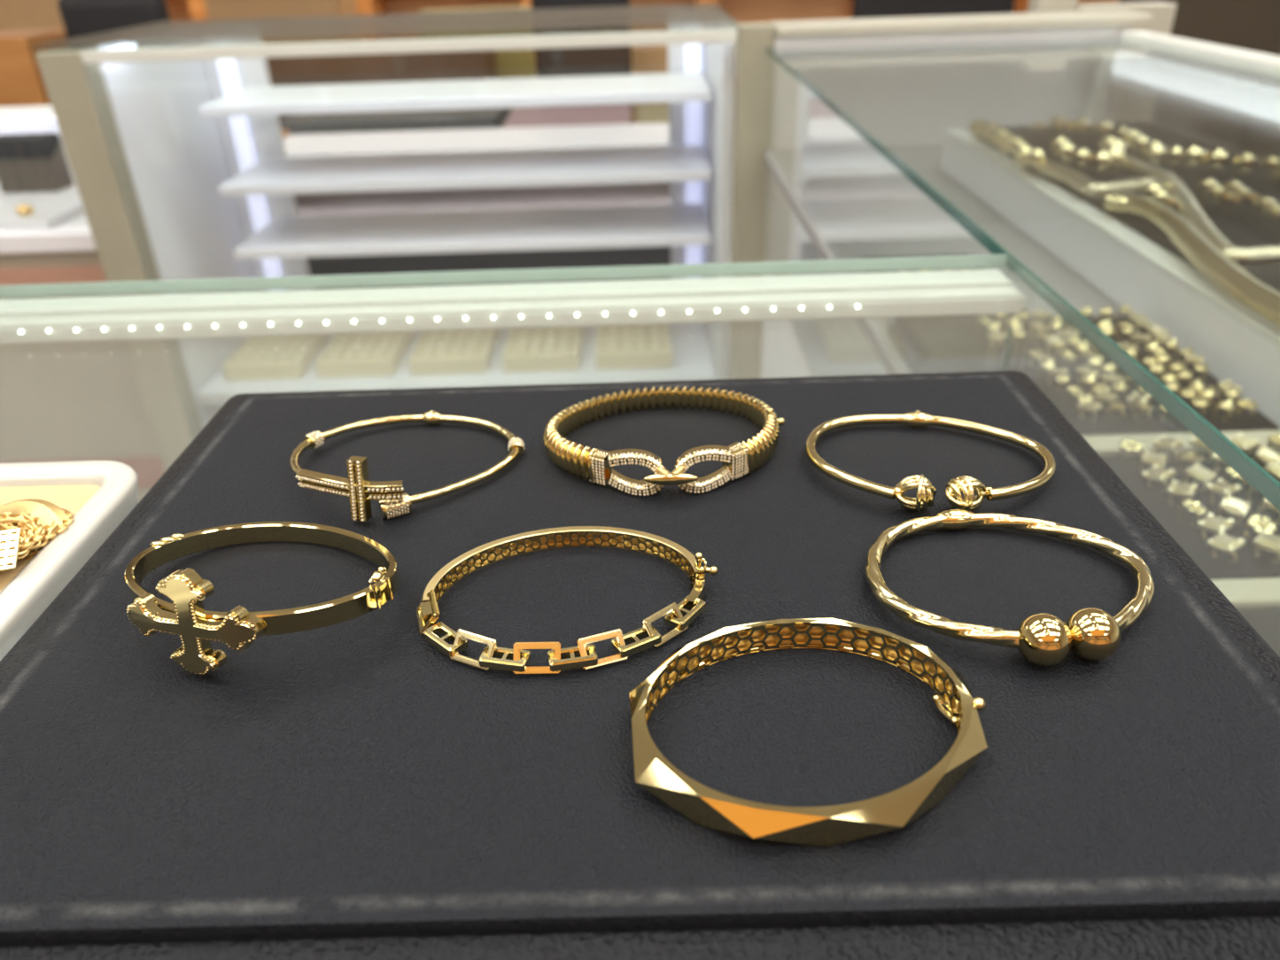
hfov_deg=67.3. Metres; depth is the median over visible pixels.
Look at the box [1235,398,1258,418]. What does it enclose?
ring
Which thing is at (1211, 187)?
earring
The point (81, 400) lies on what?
display counter
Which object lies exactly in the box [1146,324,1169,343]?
ring
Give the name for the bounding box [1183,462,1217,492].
ring
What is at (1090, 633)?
bangle
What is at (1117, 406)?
ring
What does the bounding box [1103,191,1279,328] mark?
necklace
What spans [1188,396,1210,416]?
ring
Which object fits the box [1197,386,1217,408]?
ring
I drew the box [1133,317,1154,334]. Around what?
ring
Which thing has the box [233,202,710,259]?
shelf
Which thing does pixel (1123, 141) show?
necklace
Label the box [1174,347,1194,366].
ring
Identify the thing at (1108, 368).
ring
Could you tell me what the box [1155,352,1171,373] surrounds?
ring
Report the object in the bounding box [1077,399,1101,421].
ring
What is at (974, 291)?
light strip
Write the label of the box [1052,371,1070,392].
ring
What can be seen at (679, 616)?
bangle
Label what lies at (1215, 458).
ring
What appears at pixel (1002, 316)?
ring
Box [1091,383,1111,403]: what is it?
ring
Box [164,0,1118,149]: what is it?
wall shelving
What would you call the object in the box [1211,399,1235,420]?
ring
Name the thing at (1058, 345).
ring
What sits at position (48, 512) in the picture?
bracelet
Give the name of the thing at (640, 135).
shelf
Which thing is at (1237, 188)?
earring
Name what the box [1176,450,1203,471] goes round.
ring
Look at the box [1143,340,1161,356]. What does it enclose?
ring
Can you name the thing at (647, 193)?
shelf
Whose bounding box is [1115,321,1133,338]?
ring
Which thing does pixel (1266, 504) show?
ring
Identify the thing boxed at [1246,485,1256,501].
ring
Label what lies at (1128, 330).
ring
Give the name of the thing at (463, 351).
tray
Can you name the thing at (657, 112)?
storage box
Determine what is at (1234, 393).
ring
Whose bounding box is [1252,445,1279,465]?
ring
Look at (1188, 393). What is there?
ring
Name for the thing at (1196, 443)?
ring
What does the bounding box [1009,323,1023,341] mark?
ring
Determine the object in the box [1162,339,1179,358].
ring
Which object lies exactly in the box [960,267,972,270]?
ring
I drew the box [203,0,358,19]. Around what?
countertop
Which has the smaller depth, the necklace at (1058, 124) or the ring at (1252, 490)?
the ring at (1252, 490)
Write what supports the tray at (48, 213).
on the display counter at (81, 400)
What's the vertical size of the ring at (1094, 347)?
0.015 m
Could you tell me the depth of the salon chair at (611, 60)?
3.37 m
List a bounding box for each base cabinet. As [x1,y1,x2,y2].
[266,50,496,85]
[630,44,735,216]
[1118,0,1279,164]
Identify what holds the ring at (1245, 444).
on the pad at (1247, 565)
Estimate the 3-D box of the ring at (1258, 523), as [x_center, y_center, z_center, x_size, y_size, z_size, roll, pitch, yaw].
[0.299,0.025,0.465,0.013,0.016,0.012,7,31,15]
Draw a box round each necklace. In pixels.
[968,118,1046,165]
[1029,147,1174,197]
[1030,115,1141,147]
[1049,136,1127,170]
[1101,138,1210,160]
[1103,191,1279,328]
[1117,154,1279,264]
[1130,135,1279,185]
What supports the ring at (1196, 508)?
on the pad at (1247, 565)
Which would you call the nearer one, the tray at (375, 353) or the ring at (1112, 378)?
the ring at (1112, 378)
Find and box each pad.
[0,371,1279,959]
[861,254,1025,323]
[886,316,1279,435]
[1100,451,1279,580]
[1237,608,1279,657]
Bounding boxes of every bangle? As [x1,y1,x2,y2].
[124,521,400,674]
[289,411,524,522]
[416,526,718,674]
[543,386,784,496]
[629,618,987,846]
[805,410,1055,511]
[864,509,1154,666]
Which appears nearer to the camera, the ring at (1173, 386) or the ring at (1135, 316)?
the ring at (1173, 386)
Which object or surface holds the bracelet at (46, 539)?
on the tray at (100, 495)
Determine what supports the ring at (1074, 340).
on the pad at (938, 346)
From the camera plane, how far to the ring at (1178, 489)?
0.49 m
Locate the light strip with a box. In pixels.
[0,254,1025,371]
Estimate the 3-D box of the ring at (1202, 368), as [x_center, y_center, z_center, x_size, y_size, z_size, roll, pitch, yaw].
[0.365,-0.070,0.627,0.010,0.015,0.011,2,30,8]
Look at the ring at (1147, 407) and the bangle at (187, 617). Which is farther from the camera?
the ring at (1147, 407)
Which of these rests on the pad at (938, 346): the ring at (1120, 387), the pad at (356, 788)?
the ring at (1120, 387)
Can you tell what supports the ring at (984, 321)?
on the pad at (938, 346)
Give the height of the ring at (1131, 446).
0.016 m
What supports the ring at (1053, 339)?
on the pad at (938, 346)
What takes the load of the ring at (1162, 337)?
on the pad at (938, 346)
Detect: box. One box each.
[0,133,24,193]
[7,132,42,192]
[25,132,73,192]
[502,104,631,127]
[637,103,668,124]
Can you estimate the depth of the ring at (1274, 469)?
0.50 m
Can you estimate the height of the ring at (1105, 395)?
0.014 m
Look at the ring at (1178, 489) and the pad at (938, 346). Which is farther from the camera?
the pad at (938, 346)
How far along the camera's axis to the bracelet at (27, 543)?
0.24 m
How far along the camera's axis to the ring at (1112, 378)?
0.61 m
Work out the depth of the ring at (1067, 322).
0.71 m
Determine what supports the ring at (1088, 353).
on the pad at (938, 346)
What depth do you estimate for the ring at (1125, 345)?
0.66 m
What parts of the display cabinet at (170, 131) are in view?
corner post, panel, glass, rail, panel, glass, corner post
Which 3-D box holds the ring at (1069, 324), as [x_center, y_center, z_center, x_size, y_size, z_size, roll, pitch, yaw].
[0.317,-0.109,0.699,0.011,0.014,0.012,25,39,39]
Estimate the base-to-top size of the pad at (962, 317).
0.010 m
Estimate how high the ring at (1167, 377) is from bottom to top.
0.015 m
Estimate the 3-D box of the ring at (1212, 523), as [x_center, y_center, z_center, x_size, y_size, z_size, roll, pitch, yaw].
[0.278,0.025,0.466,0.012,0.016,0.013,-23,36,-33]
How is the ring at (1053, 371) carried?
on the pad at (938, 346)
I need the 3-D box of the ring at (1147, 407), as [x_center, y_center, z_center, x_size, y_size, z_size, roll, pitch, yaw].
[0.303,-0.041,0.580,0.012,0.014,0.011,10,32,21]
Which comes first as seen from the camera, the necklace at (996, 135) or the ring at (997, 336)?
the ring at (997, 336)
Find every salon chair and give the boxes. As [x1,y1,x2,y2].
[57,0,170,45]
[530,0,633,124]
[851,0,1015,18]
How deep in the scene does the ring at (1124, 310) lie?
0.72 m
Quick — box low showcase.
[280,122,671,289]
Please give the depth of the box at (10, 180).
1.78 m
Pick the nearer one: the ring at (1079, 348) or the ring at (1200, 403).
the ring at (1200, 403)
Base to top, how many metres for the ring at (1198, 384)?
0.015 m
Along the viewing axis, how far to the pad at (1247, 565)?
0.49 m
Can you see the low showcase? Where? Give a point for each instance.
(640, 135)
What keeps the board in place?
on the display riser
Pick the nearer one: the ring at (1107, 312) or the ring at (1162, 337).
the ring at (1162, 337)
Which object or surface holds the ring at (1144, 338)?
on the pad at (938, 346)
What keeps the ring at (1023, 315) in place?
on the pad at (938, 346)
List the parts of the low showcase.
panel, panel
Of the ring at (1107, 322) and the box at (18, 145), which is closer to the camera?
the ring at (1107, 322)
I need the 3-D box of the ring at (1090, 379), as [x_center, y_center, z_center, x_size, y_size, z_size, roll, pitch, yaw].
[0.287,-0.061,0.616,0.011,0.015,0.010,5,30,13]
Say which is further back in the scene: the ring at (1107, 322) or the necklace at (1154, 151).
the necklace at (1154, 151)
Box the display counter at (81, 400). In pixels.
[0,104,165,502]
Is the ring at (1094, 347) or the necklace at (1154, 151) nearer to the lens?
the ring at (1094, 347)
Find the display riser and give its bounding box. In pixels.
[940,128,1279,428]
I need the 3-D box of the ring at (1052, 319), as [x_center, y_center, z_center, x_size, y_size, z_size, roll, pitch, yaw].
[0.307,-0.114,0.709,0.010,0.014,0.011,-12,31,-17]
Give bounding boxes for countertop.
[0,0,63,31]
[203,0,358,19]
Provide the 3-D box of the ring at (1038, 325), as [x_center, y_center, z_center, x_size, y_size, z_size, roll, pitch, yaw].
[0.290,-0.109,0.701,0.011,0.014,0.012,-17,33,-24]
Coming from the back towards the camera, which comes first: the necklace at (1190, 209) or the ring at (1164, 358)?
the necklace at (1190, 209)
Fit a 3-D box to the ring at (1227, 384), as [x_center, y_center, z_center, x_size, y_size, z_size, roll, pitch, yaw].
[0.367,-0.055,0.601,0.010,0.014,0.012,-16,33,-24]
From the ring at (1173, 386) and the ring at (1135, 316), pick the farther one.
the ring at (1135, 316)
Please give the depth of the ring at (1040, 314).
0.72 m
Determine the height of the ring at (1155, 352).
0.014 m
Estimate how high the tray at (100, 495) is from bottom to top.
0.013 m
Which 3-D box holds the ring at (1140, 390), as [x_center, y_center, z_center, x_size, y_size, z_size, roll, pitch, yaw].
[0.317,-0.055,0.603,0.011,0.015,0.011,-1,30,2]
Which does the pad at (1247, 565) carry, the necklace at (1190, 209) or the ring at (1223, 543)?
the ring at (1223, 543)
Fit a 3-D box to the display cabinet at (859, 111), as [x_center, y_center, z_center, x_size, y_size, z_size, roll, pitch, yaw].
[0.487,0.117,0.973,0.595,1.016,1.570,-2,30,1]
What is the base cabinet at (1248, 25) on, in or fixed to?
on the floor
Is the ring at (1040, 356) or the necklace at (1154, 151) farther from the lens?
the necklace at (1154, 151)
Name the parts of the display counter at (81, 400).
light rail, panel, rail, panel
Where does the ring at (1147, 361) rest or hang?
on the pad at (938, 346)
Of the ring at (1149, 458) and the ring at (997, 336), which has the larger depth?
the ring at (997, 336)
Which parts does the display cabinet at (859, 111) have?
glass, panel, rail, glass, post, post, divider strip, rail, divider strip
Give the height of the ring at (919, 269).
0.015 m
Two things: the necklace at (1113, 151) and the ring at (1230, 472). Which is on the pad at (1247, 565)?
the ring at (1230, 472)
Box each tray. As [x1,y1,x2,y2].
[0,197,84,230]
[0,460,138,661]
[222,333,330,380]
[315,331,414,377]
[409,328,498,374]
[502,325,583,372]
[596,323,672,369]
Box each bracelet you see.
[0,498,69,535]
[0,512,46,566]
[1,507,74,560]
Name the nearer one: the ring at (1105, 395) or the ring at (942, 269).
the ring at (1105, 395)
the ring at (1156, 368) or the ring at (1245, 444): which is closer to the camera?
the ring at (1245, 444)
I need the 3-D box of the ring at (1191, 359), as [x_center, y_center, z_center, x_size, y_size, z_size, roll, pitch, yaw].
[0.368,-0.077,0.640,0.011,0.014,0.010,15,34,27]
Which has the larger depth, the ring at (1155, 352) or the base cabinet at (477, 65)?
the base cabinet at (477, 65)
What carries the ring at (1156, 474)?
on the pad at (1247, 565)
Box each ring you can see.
[918,269,931,271]
[940,268,954,271]
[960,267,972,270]
[974,314,991,329]
[976,316,992,334]
[985,321,1000,336]
[986,329,1007,348]
[991,313,1007,326]
[1005,315,1020,332]
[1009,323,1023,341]
[1010,328,1026,347]
[1016,310,1029,327]
[1028,349,1050,369]
[1029,320,1049,336]
[1031,308,1051,325]
[1033,330,1051,347]
[1039,358,1056,379]
[1044,334,1066,354]
[1046,316,1064,333]
[1046,367,1067,387]
[1047,321,1063,337]
[1048,341,1066,359]
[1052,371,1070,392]
[1055,350,1076,368]
[1058,327,1079,347]
[1062,385,1084,404]
[1064,320,1078,331]
[1064,333,1081,353]
[1068,323,1082,338]
[1073,341,1090,361]
[1074,392,1094,413]
[1075,365,1099,386]
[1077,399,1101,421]
[1079,307,1093,320]
[1079,349,1098,365]
[1080,372,1098,393]
[1086,356,1103,376]
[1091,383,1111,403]
[1092,344,1105,360]
[1094,388,1117,411]
[1096,306,1113,322]
[1096,319,1111,329]
[1099,363,1117,384]
[1100,325,1115,339]
[1101,372,1124,393]
[1106,401,1127,421]
[1109,380,1128,401]
[1114,364,1120,374]
[1115,304,1132,322]
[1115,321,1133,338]
[1116,325,1134,343]
[1117,341,1138,349]
[1117,439,1144,462]
[1124,346,1137,361]
[1125,375,1137,390]
[1126,391,1150,412]
[1127,311,1148,329]
[1131,332,1151,350]
[1132,402,1155,422]
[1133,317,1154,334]
[1136,385,1153,402]
[1137,449,1167,473]
[1140,356,1158,373]
[1140,464,1175,493]
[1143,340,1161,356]
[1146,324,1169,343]
[1148,348,1168,364]
[1148,361,1165,380]
[1151,435,1183,462]
[1153,330,1175,349]
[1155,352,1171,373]
[1158,405,1177,422]
[1160,371,1177,383]
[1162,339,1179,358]
[1164,380,1180,395]
[1165,361,1185,381]
[1166,480,1197,504]
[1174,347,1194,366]
[1174,498,1209,527]
[1175,367,1193,387]
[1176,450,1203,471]
[1178,386,1197,407]
[1183,352,1204,372]
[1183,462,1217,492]
[1187,378,1205,392]
[1187,438,1213,461]
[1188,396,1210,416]
[1189,363,1209,381]
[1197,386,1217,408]
[1197,512,1233,537]
[1203,478,1241,502]
[1205,531,1245,565]
[1210,454,1227,470]
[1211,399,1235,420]
[1215,494,1251,524]
[1216,379,1241,401]
[1220,387,1241,409]
[1222,466,1247,490]
[1228,432,1259,456]
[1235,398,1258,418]
[1241,513,1277,536]
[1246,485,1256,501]
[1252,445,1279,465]
[1252,530,1279,563]
[1256,497,1279,524]
[1264,460,1279,480]
[1265,434,1279,449]
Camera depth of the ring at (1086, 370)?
0.62 m
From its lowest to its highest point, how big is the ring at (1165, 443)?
0.016 m
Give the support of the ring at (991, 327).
on the pad at (938, 346)
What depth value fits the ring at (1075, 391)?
0.60 m
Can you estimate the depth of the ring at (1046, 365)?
0.63 m
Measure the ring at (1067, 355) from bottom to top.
0.014 m
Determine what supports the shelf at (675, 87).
attached to the display cabinet at (170, 131)
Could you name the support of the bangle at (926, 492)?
on the pad at (356, 788)
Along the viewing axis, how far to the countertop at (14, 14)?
4.14 m
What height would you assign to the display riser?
0.050 m
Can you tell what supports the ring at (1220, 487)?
on the pad at (1247, 565)
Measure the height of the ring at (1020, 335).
0.014 m
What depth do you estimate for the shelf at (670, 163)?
1.58 m
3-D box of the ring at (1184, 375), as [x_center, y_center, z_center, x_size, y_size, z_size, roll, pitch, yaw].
[0.349,-0.064,0.618,0.011,0.015,0.010,-6,30,-8]
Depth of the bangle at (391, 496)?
0.24 m
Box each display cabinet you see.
[31,2,775,471]
[760,0,1279,609]
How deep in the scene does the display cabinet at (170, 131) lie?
1.56 m
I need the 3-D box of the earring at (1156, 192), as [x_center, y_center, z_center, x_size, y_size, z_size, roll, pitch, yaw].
[0.451,-0.244,0.828,0.017,0.013,0.055,-2,30,1]
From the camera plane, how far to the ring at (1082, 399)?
0.59 m
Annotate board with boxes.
[972,122,1279,292]
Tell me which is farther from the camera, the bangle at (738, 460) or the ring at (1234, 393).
the ring at (1234, 393)
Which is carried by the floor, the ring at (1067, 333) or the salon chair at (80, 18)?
the salon chair at (80, 18)
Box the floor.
[729,165,733,379]
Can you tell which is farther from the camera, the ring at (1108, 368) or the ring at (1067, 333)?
the ring at (1067, 333)
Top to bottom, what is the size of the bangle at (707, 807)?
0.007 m
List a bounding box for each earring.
[1142,184,1182,208]
[1197,178,1240,201]
[1221,180,1262,201]
[1253,197,1279,218]
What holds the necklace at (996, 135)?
on the board
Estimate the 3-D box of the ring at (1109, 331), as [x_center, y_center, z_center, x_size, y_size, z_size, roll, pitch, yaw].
[0.333,-0.103,0.688,0.010,0.015,0.011,6,31,13]
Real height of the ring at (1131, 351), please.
0.015 m
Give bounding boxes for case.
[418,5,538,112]
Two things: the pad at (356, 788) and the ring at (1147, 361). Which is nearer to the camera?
the pad at (356, 788)
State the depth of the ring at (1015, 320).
0.70 m
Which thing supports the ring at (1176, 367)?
on the pad at (938, 346)
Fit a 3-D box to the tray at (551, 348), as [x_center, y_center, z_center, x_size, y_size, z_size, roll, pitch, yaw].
[-0.171,-0.249,1.726,0.130,0.037,0.190,-2,30,1]
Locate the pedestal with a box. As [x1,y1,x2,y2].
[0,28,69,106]
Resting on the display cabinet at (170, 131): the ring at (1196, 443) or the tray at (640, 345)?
the tray at (640, 345)
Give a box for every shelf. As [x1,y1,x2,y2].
[197,322,716,403]
[199,71,711,117]
[218,144,710,196]
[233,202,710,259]
[282,122,669,157]
[294,182,670,215]
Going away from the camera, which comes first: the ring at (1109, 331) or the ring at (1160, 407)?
the ring at (1160, 407)
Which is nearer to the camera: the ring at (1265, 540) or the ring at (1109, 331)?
the ring at (1265, 540)
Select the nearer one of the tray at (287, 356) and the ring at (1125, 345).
the ring at (1125, 345)
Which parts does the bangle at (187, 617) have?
bead trim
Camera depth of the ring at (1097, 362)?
0.64 m
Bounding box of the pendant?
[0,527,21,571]
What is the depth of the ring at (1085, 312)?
0.72 m
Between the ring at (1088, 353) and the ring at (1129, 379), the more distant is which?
the ring at (1088, 353)
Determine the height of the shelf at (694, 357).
0.020 m
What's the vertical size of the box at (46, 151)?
0.097 m
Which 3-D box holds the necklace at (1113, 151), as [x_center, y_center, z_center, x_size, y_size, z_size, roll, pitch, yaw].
[0.462,-0.333,0.977,0.076,0.024,0.082,-2,30,1]
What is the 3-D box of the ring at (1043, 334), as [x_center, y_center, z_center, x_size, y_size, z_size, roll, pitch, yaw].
[0.286,-0.100,0.685,0.011,0.014,0.012,16,35,25]
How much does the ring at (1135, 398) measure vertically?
0.014 m
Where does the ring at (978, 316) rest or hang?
on the pad at (938, 346)
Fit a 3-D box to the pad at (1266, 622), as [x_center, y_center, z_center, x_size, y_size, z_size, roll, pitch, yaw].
[0.287,0.090,0.371,0.189,0.010,0.123,-2,30,1]
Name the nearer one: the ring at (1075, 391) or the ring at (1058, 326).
the ring at (1075, 391)
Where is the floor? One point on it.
(733, 166)
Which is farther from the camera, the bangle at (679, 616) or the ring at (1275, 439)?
the ring at (1275, 439)
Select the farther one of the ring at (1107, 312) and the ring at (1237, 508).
the ring at (1107, 312)

